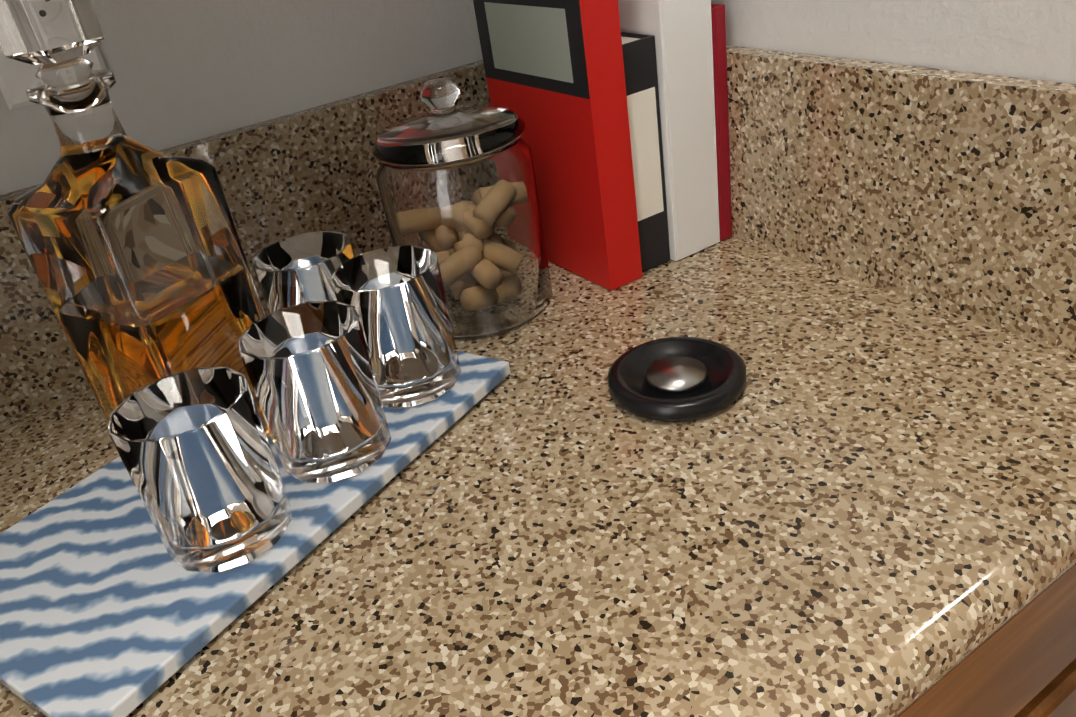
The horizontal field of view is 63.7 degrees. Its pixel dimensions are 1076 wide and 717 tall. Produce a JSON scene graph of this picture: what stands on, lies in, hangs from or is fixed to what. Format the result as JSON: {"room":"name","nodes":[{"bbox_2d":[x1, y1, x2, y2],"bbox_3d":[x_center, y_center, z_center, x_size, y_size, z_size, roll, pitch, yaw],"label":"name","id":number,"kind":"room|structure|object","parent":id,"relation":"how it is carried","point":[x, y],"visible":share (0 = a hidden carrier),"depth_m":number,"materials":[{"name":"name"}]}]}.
{"room":"kitchen","nodes":[
{"label":"kitchen","id":0,"kind":"room"},
{"bbox_2d":[0,0,482,194],"bbox_3d":[1.188,-1.162,1.495,5.696,2.680,0.150,-25,34,-25],"label":"wall","id":1,"kind":"structure","parent":0,"point":[185,71],"depth_m":0.76,"materials":[{"name":"paint"}]},
{"bbox_2d":[0,45,106,109],"bbox_3d":[-0.386,-0.257,0.660,0.078,0.116,0.011,-25,34,-25],"label":"duplex electrical outlet","id":2,"kind":"object","parent":1,"relation":"attached to","point":[17,78],"visible":0.04,"depth_m":0.67,"materials":[{"name":"white plastic"}]},
{"bbox_2d":[711,0,1075,83],"bbox_3d":[0.316,-0.494,0.603,0.241,2.680,0.706,-25,34,-25],"label":"wall","id":3,"kind":"structure","parent":0,"point":[1031,39],"depth_m":0.62,"materials":[{"name":"paint"}]},
{"bbox_3d":[2.293,0.746,0.692,8.700,0.080,7.400,-25,34,-25],"label":"floor","id":4,"kind":"structure","parent":0,"visible":0},
{"bbox_2d":[0,45,1075,716],"bbox_3d":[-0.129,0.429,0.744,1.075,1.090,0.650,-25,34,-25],"label":"countertop","id":5,"kind":"structure","parent":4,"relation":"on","point":[856,497],"depth_m":0.56,"materials":[{"name":"beige stone"}]},
{"bbox_2d":[0,351,510,716],"bbox_3d":[-0.206,0.081,0.605,0.205,0.014,0.370,12,36,32],"label":"marble tray","id":6,"kind":"object","parent":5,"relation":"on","point":[109,607],"visible":0.58,"depth_m":0.51,"materials":[{"name":"blue"}]},
{"bbox_2d":[0,0,272,442],"bbox_3d":[-0.256,-0.074,0.551,0.092,0.318,0.092,9,35,28],"label":"decanter","id":7,"kind":"object","parent":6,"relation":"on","point":[134,251],"visible":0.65,"depth_m":0.52,"materials":[{"name":"clear glass"}]},
{"bbox_2d":[108,367,291,572],"bbox_3d":[-0.196,0.067,0.513,0.078,0.098,0.078,-25,34,-25],"label":"tumbler","id":8,"kind":"object","parent":6,"relation":"on","point":[194,449],"visible":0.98,"depth_m":0.49,"materials":[{"name":"silver glass"}]},
{"bbox_2d":[252,230,354,313],"bbox_3d":[-0.174,-0.041,0.690,0.078,0.098,0.078,-25,34,-25],"label":"tumbler","id":9,"kind":"object","parent":6,"relation":"on","point":[295,270],"visible":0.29,"depth_m":0.66,"materials":[{"name":"silver glass"}]},
{"bbox_2d":[238,300,390,483],"bbox_3d":[-0.144,0.023,0.573,0.078,0.098,0.078,-25,34,-25],"label":"tumbler","id":10,"kind":"object","parent":6,"relation":"on","point":[309,369],"visible":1,"depth_m":0.55,"materials":[{"name":"silver glass"}]},
{"bbox_2d":[330,245,460,408],"bbox_3d":[-0.102,-0.023,0.639,0.078,0.098,0.078,-25,34,-25],"label":"tumbler","id":11,"kind":"object","parent":6,"relation":"on","point":[395,296],"visible":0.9,"depth_m":0.62,"materials":[{"name":"silver glass"}]},
{"bbox_2d":[372,78,552,340],"bbox_3d":[-0.065,-0.134,0.740,0.132,0.206,0.132,-25,34,-25],"label":"jar","id":12,"kind":"object","parent":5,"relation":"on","point":[458,190],"visible":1,"depth_m":0.69,"materials":[{"name":"clear glass"}]},
{"bbox_2d":[473,0,642,290],"bbox_3d":[0.017,-0.209,0.788,0.038,0.262,0.165,-25,34,-25],"label":"book","id":13,"kind":"object","parent":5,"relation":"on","point":[554,73],"visible":0.94,"depth_m":0.75,"materials":[{"name":"red paper"}]},
{"bbox_2d":[621,32,669,272],"bbox_3d":[0.046,-0.205,0.830,0.039,0.205,0.180,-25,34,-25],"label":"book","id":14,"kind":"object","parent":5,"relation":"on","point":[640,70],"visible":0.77,"depth_m":0.76,"materials":[{"name":"black paper"}]},
{"bbox_2d":[618,0,719,260],"bbox_3d":[0.080,-0.252,0.837,0.057,0.268,0.200,-25,34,-25],"label":"book","id":15,"kind":"object","parent":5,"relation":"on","point":[680,31],"visible":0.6,"depth_m":0.76,"materials":[{"name":"white paper"}]},
{"bbox_2d":[607,337,745,421],"bbox_3d":[0.101,0.013,0.633,0.100,0.015,0.100,-25,34,-25],"label":"stopper","id":16,"kind":"object","parent":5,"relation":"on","point":[675,379],"visible":1,"depth_m":0.62,"materials":[{"name":"black rubber"}]},
{"bbox_2d":[711,4,731,240],"bbox_3d":[0.117,-0.241,0.863,0.015,0.215,0.190,-25,34,-25],"label":"book","id":17,"kind":"object","parent":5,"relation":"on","point":[721,92],"visible":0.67,"depth_m":0.78,"materials":[{"name":"red paper"}]}
]}

